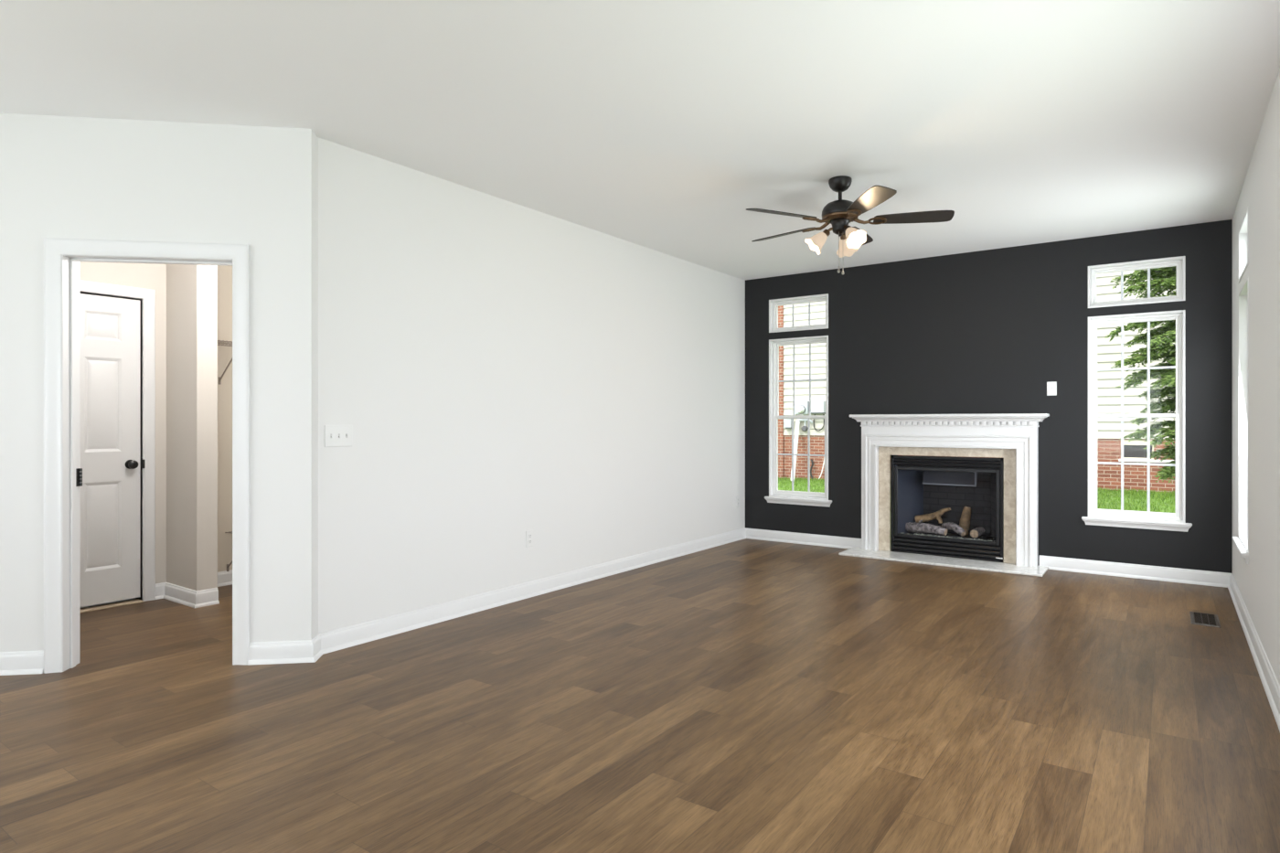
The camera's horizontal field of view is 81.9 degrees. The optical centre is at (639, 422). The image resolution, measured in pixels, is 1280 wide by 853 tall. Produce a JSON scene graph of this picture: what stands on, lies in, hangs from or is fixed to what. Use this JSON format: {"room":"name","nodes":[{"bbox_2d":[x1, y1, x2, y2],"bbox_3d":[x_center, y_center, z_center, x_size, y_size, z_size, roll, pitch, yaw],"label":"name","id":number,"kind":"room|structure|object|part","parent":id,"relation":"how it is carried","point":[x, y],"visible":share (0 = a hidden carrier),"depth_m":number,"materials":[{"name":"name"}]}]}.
{"room":"living room","nodes":[
{"label":"living room","id":0,"kind":"room"},
{"bbox_2d":[79,261,166,600],"bbox_3d":[-3.831,-0.137,4.593,0.120,2.753,1.540,0,0,36],"label":"wall","id":1,"kind":"structure","parent":0,"point":[153,276],"depth_m":5.15,"materials":[{"name":"beige paint"}]},
{"bbox_2d":[79,279,155,613],"bbox_3d":[-3.670,0.155,4.767,0.179,2.150,0.918,0,0,36],"label":"door","id":2,"kind":"structure","parent":1,"relation":"in","point":[110,327],"depth_m":4.95,"materials":[{"name":"white paint"}]},
{"bbox_3d":[-3.441,0.285,4.994,0.071,0.062,0.062,0,0,36],"label":"knob","id":3,"kind":"part","parent":2,"relation":"part of","materials":[{"name":"black metal"}]},
{"bbox_3d":[-3.411,0.285,5.058,0.023,0.080,0.014,0,0,36],"label":"strike plate","id":4,"kind":"part","parent":2,"relation":"part of","materials":[{"name":"black"}]},
{"bbox_2d":[0,112,318,651],"bbox_3d":[-2.643,-0.137,3.728,1.900,2.753,0.118,0,0,-8],"label":"wall","id":5,"kind":"structure","parent":0,"point":[61,176],"depth_m":3.72,"materials":[{"name":"white paint"}]},
{"bbox_2d":[0,650,43,675],"bbox_3d":[-4.654,1.177,1.974,0.448,0.107,4.768,0,0,41],"label":"baseboard","id":6,"kind":"structure","parent":5,"relation":"attached to","point":[21,662],"depth_m":3.60,"materials":[{"name":"white wood"}]},
{"bbox_2d":[43,238,249,673],"bbox_3d":[-2.465,0.164,3.752,0.944,2.133,0.162,0,0,-8],"label":"door frame","id":7,"kind":"structure","parent":5,"relation":"attached to","point":[62,257],"depth_m":3.68,"materials":[{"name":"white wood"}]},
{"bbox_3d":[-2.475,0.164,3.822,0.944,2.133,0.022,0,0,-8],"label":"casing","id":8,"kind":"part","parent":7,"relation":"part of","materials":[{"name":"white wood"}]},
{"bbox_2d":[166,264,217,590],"bbox_3d":[-3.182,-0.141,5.155,0.660,2.743,0.130,0,0,36],"label":"wall","id":9,"kind":"structure","parent":0,"point":[191,290],"depth_m":5.00,"materials":[{"name":"beige paint"}]},
{"bbox_2d":[154,582,219,607],"bbox_3d":[-3.117,1.177,5.061,0.516,0.107,0.158,0,0,29],"label":"baseboard","id":10,"kind":"structure","parent":9,"relation":"attached to","point":[179,594],"depth_m":4.99,"materials":[{"name":"white wood"}]},
{"bbox_2d":[217,265,232,572],"bbox_3d":[-2.979,-0.141,5.902,0.120,2.743,1.320,0,0,36],"label":"wall","id":11,"kind":"structure","parent":0,"point":[224,272],"depth_m":5.57,"materials":[{"name":"beige paint"}]},
{"bbox_2d":[217,569,232,586],"bbox_3d":[-2.954,1.177,5.810,0.026,0.107,1.200,0,0,36],"label":"baseboard","id":12,"kind":"structure","parent":11,"relation":"attached to","point":[224,578],"depth_m":5.56,"materials":[{"name":"white wood"}]},
{"bbox_2d":[217,340,232,384],"bbox_3d":[-2.834,-0.436,5.730,0.313,0.302,1.180,0,0,36],"label":"wire shelf","id":13,"kind":"object","parent":11,"relation":"attached to","point":[220,341],"visible":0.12,"depth_m":5.44,"materials":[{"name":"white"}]},
{"bbox_2d":[224,531,232,571],"bbox_3d":[-2.751,0.979,5.846,0.313,0.302,0.895,0,0,36],"label":"wire shelf","id":14,"kind":"object","parent":11,"relation":"attached to","point":[229,564],"visible":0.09,"depth_m":5.58,"materials":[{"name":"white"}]},
{"bbox_2d":[318,137,745,633],"bbox_3d":[-0.354,-0.141,5.902,0.120,2.743,4.880,0,0,36],"label":"wall","id":15,"kind":"structure","parent":0,"point":[499,370],"depth_m":4.96,"materials":[{"name":"white paint"}]},
{"bbox_2d":[324,425,351,447],"bbox_3d":[-1.633,0.073,4.001,0.016,0.118,0.165,0,0,36],"label":"light switch","id":16,"kind":"object","parent":15,"relation":"attached to","point":[335,435],"visible":1,"depth_m":4.00,"materials":[{"name":"white plastic"}]},
{"bbox_2d":[247,527,746,665],"bbox_3d":[-0.396,1.177,5.763,0.253,0.107,5.154,0,0,36],"label":"baseboard","id":17,"kind":"structure","parent":15,"relation":"attached to","point":[308,651],"depth_m":4.63,"materials":[{"name":"white wood"}]},
{"bbox_2d":[525,530,533,547],"bbox_3d":[-0.778,0.820,5.200,0.009,0.116,0.072,0,0,36],"label":"wall outlet","id":18,"kind":"object","parent":15,"relation":"attached to","point":[529,533],"visible":1,"depth_m":5.19,"materials":[{"name":"white plastic"}]},
{"bbox_2d":[736,495,739,507],"bbox_3d":[1.027,0.828,7.717,0.009,0.116,0.072,0,0,36],"label":"wall outlet","id":19,"kind":"object","parent":15,"relation":"attached to","point":[738,496],"visible":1,"depth_m":7.71,"materials":[{"name":"white plastic"}]},
{"bbox_2d":[0,538,1279,852],"bbox_3d":[-1.310,1.330,3.111,6.845,0.200,10.850,0,0,36],"label":"floor","id":20,"kind":"structure","parent":0,"point":[746,695],"depth_m":3.03,"materials":[{"name":"brown wood"}]},
{"bbox_2d":[838,547,1048,576],"bbox_3d":[2.638,1.220,6.510,1.670,0.020,0.404,0,0,36],"label":"hearth slab","id":21,"kind":"object","parent":20,"relation":"on","point":[895,556],"visible":1,"depth_m":6.39,"materials":[{"name":"white stone"}]},
{"bbox_2d":[891,455,1003,562],"bbox_3d":[2.870,0.757,6.806,0.953,0.898,0.452,0,0,36],"label":"fireplace insert","id":22,"kind":"object","parent":21,"relation":"on","point":[921,485],"visible":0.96,"depth_m":6.83,"materials":[{"name":"black metal"}]},
{"bbox_3d":[2.572,0.712,7.034,0.436,0.684,0.009,0,0,-36],"label":"panel","id":23,"kind":"part","parent":22,"relation":"part of","materials":[{"name":"grey"}]},
{"bbox_2d":[905,520,947,535],"bbox_3d":[2.649,0.973,6.878,0.112,0.130,0.424,0,0,-39],"label":"log","id":24,"kind":"object","parent":22,"relation":"in","point":[918,528],"visible":1,"depth_m":6.83,"materials":[{"name":"grey wood"}]},
{"bbox_2d":[914,507,950,523],"bbox_3d":[2.769,0.879,6.970,0.330,0.171,0.078,0,0,39],"label":"log","id":25,"kind":"object","parent":22,"relation":"in","point":[936,515],"visible":0.96,"depth_m":6.95,"materials":[{"name":"brown wood"}]},
{"bbox_2d":[900,532,991,541],"bbox_3d":[2.774,1.041,6.671,0.806,0.031,0.060,0,0,36],"label":"gravel","id":26,"kind":"object","parent":22,"relation":"in","point":[901,532],"visible":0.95,"depth_m":6.67,"materials":[{"name":"grey gravel"}]},
{"bbox_2d":[908,532,993,541],"bbox_3d":[2.868,1.048,6.803,0.720,0.012,0.280,0,0,36],"label":"fireplace grate","id":27,"kind":"object","parent":22,"relation":"on","point":[985,538],"depth_m":6.72,"materials":[{"name":"black metal"}]},
{"bbox_2d":[941,522,966,536],"bbox_3d":[2.886,0.977,6.769,0.072,0.108,0.258,0,0,-21],"label":"log","id":28,"kind":"object","parent":22,"relation":"in","point":[956,528],"visible":0.94,"depth_m":6.73,"materials":[{"name":"grey wood"}]},
{"bbox_3d":[2.999,0.712,6.986,0.600,0.684,0.010,0,0,36],"label":"panel","id":29,"kind":"part","parent":22,"relation":"part of","materials":[{"name":"brick"}]},
{"bbox_2d":[959,506,970,534],"bbox_3d":[3.008,0.912,6.837,0.119,0.266,0.096,0,0,36],"label":"log","id":30,"kind":"object","parent":22,"relation":"on","point":[965,520],"visible":0.76,"depth_m":6.80,"materials":[{"name":"brown wood"}]},
{"bbox_2d":[970,526,985,537],"bbox_3d":[3.055,0.995,6.672,0.079,0.084,0.210,0,0,40],"label":"log","id":31,"kind":"object","parent":22,"relation":"on","point":[976,532],"visible":1,"depth_m":6.61,"materials":[{"name":"brown wood"}]},
{"bbox_3d":[3.182,0.712,6.597,0.009,0.684,0.436,0,0,17],"label":"panel","id":32,"kind":"part","parent":22,"relation":"part of","materials":[{"name":"metal"}]},
{"bbox_2d":[1189,611,1221,628],"bbox_3d":[3.524,1.227,4.598,0.144,0.006,0.350,0,0,36],"label":"floor vent","id":33,"kind":"object","parent":20,"relation":"in","point":[1196,618],"visible":1,"depth_m":4.58,"materials":[{"name":"brown metal"}]},
{"bbox_2d":[1194,612,1215,625],"bbox_3d":[3.524,1.227,4.598,0.102,0.004,0.310,0,0,36],"label":"grille","id":34,"kind":"object","parent":33,"relation":"attached to","point":[1200,618],"depth_m":4.59,"materials":[{"name":"brown metal"}]},
{"bbox_2d":[0,0,1279,280],"bbox_3d":[-1.310,-1.613,3.111,6.845,0.200,10.850,0,0,36],"label":"ceiling","id":35,"kind":"structure","parent":0,"point":[654,124],"depth_m":3.45,"materials":[{"name":"white paint"}]},
{"bbox_2d":[746,175,954,274],"bbox_3d":[1.250,-1.213,4.621,1.275,0.600,1.255,0,0,36],"label":"ceiling fan","id":36,"kind":"object","parent":35,"relation":"hanging from","point":[838,213],"visible":1,"depth_m":4.50,"materials":[{"name":"brown metal"}]},
{"bbox_3d":[0.851,-1.249,4.405,0.464,0.037,0.136,0,0,-24],"label":"blade","id":37,"kind":"part","parent":36,"relation":"part of","materials":[{"name":"brown wood"}]},
{"bbox_3d":[0.953,-1.249,4.903,0.136,0.037,0.464,0,0,-42],"label":"blade","id":38,"kind":"part","parent":36,"relation":"part of","materials":[{"name":"brown wood"}]},
{"bbox_3d":[1.089,-1.120,4.591,0.137,0.134,0.125,0,0,36],"label":"lamp shade","id":39,"kind":"part","parent":36,"relation":"part of","materials":[{"name":"white glass"}]},
{"bbox_3d":[1.228,-1.054,4.554,0.019,0.262,0.019,0,0,36],"label":"pull chain","id":40,"kind":"part","parent":36,"relation":"part of","materials":[{"name":"silver metal"}]},
{"bbox_3d":[1.324,-1.120,4.718,0.125,0.134,0.133,0,0,-10],"label":"lamp shade","id":41,"kind":"part","parent":36,"relation":"part of","materials":[{"name":"white glass"}]},
{"bbox_3d":[1.285,-1.144,4.468,0.054,0.057,0.047,0,0,36],"label":"bulb","id":42,"kind":"part","parent":36,"relation":"part of","materials":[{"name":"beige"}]},
{"bbox_3d":[1.293,-1.120,4.435,0.136,0.134,0.124,0,0,36],"label":"lamp shade","id":43,"kind":"part","parent":36,"relation":"part of","materials":[{"name":"white glass"}]},
{"bbox_3d":[1.458,-1.249,4.959,0.136,0.037,0.464,0,0,30],"label":"blade","id":44,"kind":"part","parent":36,"relation":"part of","materials":[{"name":"brown wood"}]},
{"bbox_3d":[1.292,-1.249,4.154,0.136,0.037,0.464,0,0,-6],"label":"blade","id":45,"kind":"part","parent":36,"relation":"part of","materials":[{"name":"brown wood"}]},
{"bbox_3d":[1.667,-1.249,4.497,0.464,0.037,0.136,0,0,12],"label":"blade","id":46,"kind":"part","parent":36,"relation":"part of","materials":[{"name":"brown wood"}]},
{"bbox_2d":[745,219,1232,573],"bbox_3d":[2.826,-0.141,6.723,4.332,2.743,0.160,0,0,36],"label":"wall","id":47,"kind":"structure","parent":0,"point":[981,332],"depth_m":6.34,"materials":[{"name":"black paint"}]},
{"bbox_2d":[764,335,831,506],"bbox_3d":[1.643,-0.013,7.549,0.723,1.700,0.196,0,0,36],"label":"window","id":48,"kind":"structure","parent":47,"relation":"in","point":[775,496],"depth_m":7.60,"materials":[{"name":"white wood"}]},
{"bbox_3d":[1.603,0.804,7.492,0.723,0.066,0.056,0,0,36],"label":"sill","id":49,"kind":"part","parent":48,"relation":"part of","materials":[{"name":"white wood"}]},
{"bbox_3d":[1.648,0.341,7.555,0.575,0.824,0.028,0,0,36],"label":"sash","id":50,"kind":"part","parent":48,"relation":"part of","materials":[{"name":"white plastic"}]},
{"bbox_2d":[777,417,824,491],"bbox_3d":[1.648,0.333,7.555,0.519,0.751,0.012,0,0,36],"label":"grille","id":51,"kind":"object","parent":48,"relation":"attached to","point":[808,454],"depth_m":7.58,"materials":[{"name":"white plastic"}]},
{"bbox_3d":[1.665,-0.432,7.579,0.575,0.794,0.026,0,0,36],"label":"sash","id":52,"kind":"part","parent":48,"relation":"part of","materials":[{"name":"white plastic"}]},
{"bbox_2d":[778,343,825,415],"bbox_3d":[1.665,-0.432,7.579,0.523,0.742,0.012,0,0,36],"label":"grille","id":53,"kind":"object","parent":48,"relation":"attached to","point":[793,379],"depth_m":7.62,"materials":[{"name":"white plastic"}]},
{"bbox_2d":[768,293,828,332],"bbox_3d":[1.653,-1.105,7.562,0.643,0.344,0.164,0,0,36],"label":"window","id":54,"kind":"structure","parent":47,"relation":"in","point":[773,304],"depth_m":7.58,"materials":[{"name":"white wood"}]},
{"bbox_3d":[1.655,-1.105,7.565,0.575,0.276,0.032,0,0,36],"label":"fixed sash","id":55,"kind":"part","parent":54,"relation":"part of","materials":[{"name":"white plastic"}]},
{"bbox_2d":[791,302,810,326],"bbox_3d":[1.655,-1.105,7.565,0.195,0.232,0.012,0,0,36],"label":"grille","id":56,"kind":"object","parent":54,"relation":"attached to","point":[793,304],"depth_m":7.60,"materials":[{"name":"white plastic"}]},
{"bbox_2d":[745,527,861,548],"bbox_3d":[1.627,1.177,7.468,1.273,0.107,0.026,0,0,36],"label":"baseboard","id":57,"kind":"structure","parent":47,"relation":"attached to","point":[824,540],"depth_m":7.45,"materials":[{"name":"white wood"}]},
{"bbox_2d":[878,446,1015,564],"bbox_3d":[2.753,0.719,6.653,1.182,0.982,0.038,0,0,36],"label":"tile surround","id":58,"kind":"object","parent":47,"relation":"attached to","point":[885,453],"visible":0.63,"depth_m":6.63,"materials":[{"name":"beige stone"}]},
{"bbox_2d":[849,413,1049,566],"bbox_3d":[2.712,0.578,6.597,1.660,1.304,0.177,0,0,36],"label":"fireplace mantel","id":59,"kind":"object","parent":47,"relation":"attached to","point":[1019,432],"visible":0.99,"depth_m":6.46,"materials":[{"name":"white wood"}]},
{"bbox_3d":[2.712,0.007,6.596,1.450,0.026,0.024,0,0,36],"label":"dentil moulding","id":60,"kind":"part","parent":59,"relation":"part of","materials":[{"name":"white wood"}]},
{"bbox_2d":[849,413,1049,417],"bbox_3d":[2.712,-0.061,6.597,1.660,0.026,0.177,0,0,36],"label":"shelf","id":61,"kind":"object","parent":59,"relation":"attached to","point":[996,415],"depth_m":6.46,"materials":[{"name":"white wood"}]},
{"bbox_3d":[2.722,-0.005,6.611,1.626,0.090,0.143,0,0,36],"label":"crown moulding","id":62,"kind":"part","parent":59,"relation":"part of","materials":[{"name":"white wood"}]},
{"bbox_2d":[1046,381,1056,395],"bbox_3d":[3.447,-0.283,6.169,0.072,0.116,0.016,0,0,36],"label":"light switch","id":63,"kind":"object","parent":47,"relation":"attached to","point":[1051,387],"visible":1,"depth_m":6.17,"materials":[{"name":"white plastic"}]},
{"bbox_2d":[1039,554,1231,587],"bbox_3d":[3.886,1.177,5.848,1.271,0.107,0.026,0,0,36],"label":"baseboard","id":64,"kind":"structure","parent":47,"relation":"attached to","point":[1198,577],"depth_m":5.81,"materials":[{"name":"white wood"}]},
{"bbox_2d":[1081,309,1192,532],"bbox_3d":[3.958,-0.013,5.889,0.723,1.700,0.196,0,0,36],"label":"window","id":65,"kind":"structure","parent":47,"relation":"in","point":[1147,519],"depth_m":5.86,"materials":[{"name":"white wood"}]},
{"bbox_3d":[3.979,-0.432,5.919,0.575,0.794,0.026,0,0,36],"label":"sash","id":66,"kind":"part","parent":65,"relation":"part of","materials":[{"name":"white plastic"}]},
{"bbox_2d":[1097,321,1175,413],"bbox_3d":[3.979,-0.432,5.919,0.523,0.742,0.012,0,0,36],"label":"grille","id":67,"kind":"object","parent":65,"relation":"attached to","point":[1148,368],"depth_m":5.95,"materials":[{"name":"white plastic"}]},
{"bbox_3d":[3.962,0.341,5.895,0.575,0.824,0.028,0,0,36],"label":"sash","id":68,"kind":"part","parent":65,"relation":"part of","materials":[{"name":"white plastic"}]},
{"bbox_2d":[1097,416,1175,511],"bbox_3d":[3.962,0.333,5.895,0.519,0.751,0.012,0,0,36],"label":"grille","id":69,"kind":"object","parent":65,"relation":"attached to","point":[1122,463],"depth_m":5.92,"materials":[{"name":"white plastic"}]},
{"bbox_3d":[3.917,0.804,5.832,0.723,0.066,0.056,0,0,36],"label":"sill","id":70,"kind":"part","parent":65,"relation":"part of","materials":[{"name":"white wood"}]},
{"bbox_2d":[1088,256,1185,308],"bbox_3d":[3.967,-1.105,5.902,0.643,0.344,0.164,0,0,36],"label":"window","id":71,"kind":"structure","parent":47,"relation":"in","point":[1179,261],"depth_m":5.85,"materials":[{"name":"white wood"}]},
{"bbox_2d":[1120,268,1150,299],"bbox_3d":[3.970,-1.105,5.905,0.195,0.232,0.012,0,0,36],"label":"grille","id":72,"kind":"object","parent":71,"relation":"attached to","point":[1122,270],"depth_m":5.90,"materials":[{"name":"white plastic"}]},
{"bbox_2d":[1232,67,1279,685],"bbox_3d":[1.407,-0.141,1.163,0.160,2.743,10.530,0,0,36],"label":"wall","id":73,"kind":"structure","parent":0,"point":[1257,581],"depth_m":3.69,"materials":[{"name":"white paint"}]},
{"bbox_2d":[1231,277,1248,564],"bbox_3d":[3.858,-0.013,4.613,0.196,1.700,0.785,0,0,36],"label":"window","id":74,"kind":"structure","parent":73,"relation":"in","point":[1242,542],"depth_m":4.91,"materials":[{"name":"white wood"}]},
{"bbox_3d":[3.801,0.804,4.654,0.056,0.066,0.785,0,0,36],"label":"sill","id":75,"kind":"part","parent":74,"relation":"part of","materials":[{"name":"white wood"}]},
{"bbox_2d":[1238,206,1248,282],"bbox_3d":[3.871,-1.105,4.604,0.164,0.344,0.705,0,0,36],"label":"window","id":76,"kind":"structure","parent":73,"relation":"in","point":[1243,231],"depth_m":4.90,"materials":[{"name":"white"}]},
{"bbox_2d":[1227,573,1279,731],"bbox_3d":[1.331,1.177,1.218,0.026,0.107,10.530,0,0,36],"label":"baseboard","id":77,"kind":"structure","parent":73,"relation":"attached to","point":[1271,686],"depth_m":3.74,"materials":[{"name":"white wood"}]},
{"label":"outside","id":78,"kind":"structure","parent":0,"visible":0},
{"bbox_2d":[778,476,1175,513],"bbox_3d":[0.821,1.464,3.718,27.000,0.668,25.000,0,0,36],"label":"ground","id":79,"kind":"structure","parent":78,"point":[804,486],"depth_m":11.04,"materials":[{"name":"green plant"}]},
{"bbox_2d":[778,269,1176,492],"bbox_3d":[8.849,-2.850,13.712,14.200,9.760,4.400,0,0,36],"label":"house","id":80,"kind":"structure","parent":79,"relation":"on","point":[1108,352],"depth_m":12.29,"materials":[{"name":"beige"}]},
{"bbox_2d":[783,418,791,428],"bbox_3d":[3.120,0.025,15.513,0.160,0.210,0.110,0,0,36],"label":"junction box","id":81,"kind":"object","parent":80,"relation":"attached to","point":[787,422],"visible":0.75,"depth_m":15.47,"materials":[{"name":"grey plastic"}]},
{"bbox_2d":[790,420,799,481],"bbox_3d":[3.202,0.594,15.198,0.085,1.278,0.516,0,0,27],"label":"pipe","id":82,"kind":"object","parent":80,"relation":"attached to","point":[797,423],"visible":0.76,"depth_m":15.20,"materials":[{"name":"white plastic"}]},
{"bbox_2d":[794,400,809,414],"bbox_3d":[3.322,-0.307,15.285,0.315,0.275,0.234,0,0,36],"label":"electric meter","id":83,"kind":"object","parent":80,"relation":"attached to","point":[800,407],"visible":0.98,"depth_m":15.23,"materials":[{"name":"grey metal"}]},
{"bbox_2d":[797,418,812,431],"bbox_3d":[3.421,0.059,15.292,0.345,0.261,0.100,0,0,36],"label":"gas regulator","id":84,"kind":"object","parent":80,"relation":"attached to","point":[804,428],"visible":0.86,"depth_m":15.27,"materials":[{"name":"grey metal"}]},
{"bbox_2d":[810,458,813,479],"bbox_3d":[3.555,0.971,15.226,0.064,0.423,0.096,0,0,-32],"label":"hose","id":85,"kind":"object","parent":80,"relation":"hanging from","point":[811,467],"visible":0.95,"depth_m":15.22,"materials":[{"name":"black"}]},
{"bbox_2d":[810,401,825,413],"bbox_3d":[3.643,-0.308,15.122,0.315,0.253,0.124,0,0,36],"label":"junction box","id":86,"kind":"object","parent":80,"relation":"attached to","point":[816,407],"visible":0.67,"depth_m":15.06,"materials":[{"name":"grey"}]},
{"bbox_2d":[813,414,824,431],"bbox_3d":[3.684,0.004,15.157,0.241,0.352,0.030,0,0,36],"label":"cable","id":87,"kind":"object","parent":86,"relation":"hanging from","point":[815,414],"visible":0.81,"depth_m":15.15,"materials":[{"name":"black plastic"}]},
{"bbox_2d":[1105,266,1176,483],"bbox_3d":[6.583,-1.357,8.311,2.277,5.627,2.232,0,0,28],"label":"evergreen tree","id":88,"kind":"object","parent":79,"relation":"on","point":[1164,279],"visible":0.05,"depth_m":8.55,"materials":[{"name":"green plant"}]}
]}

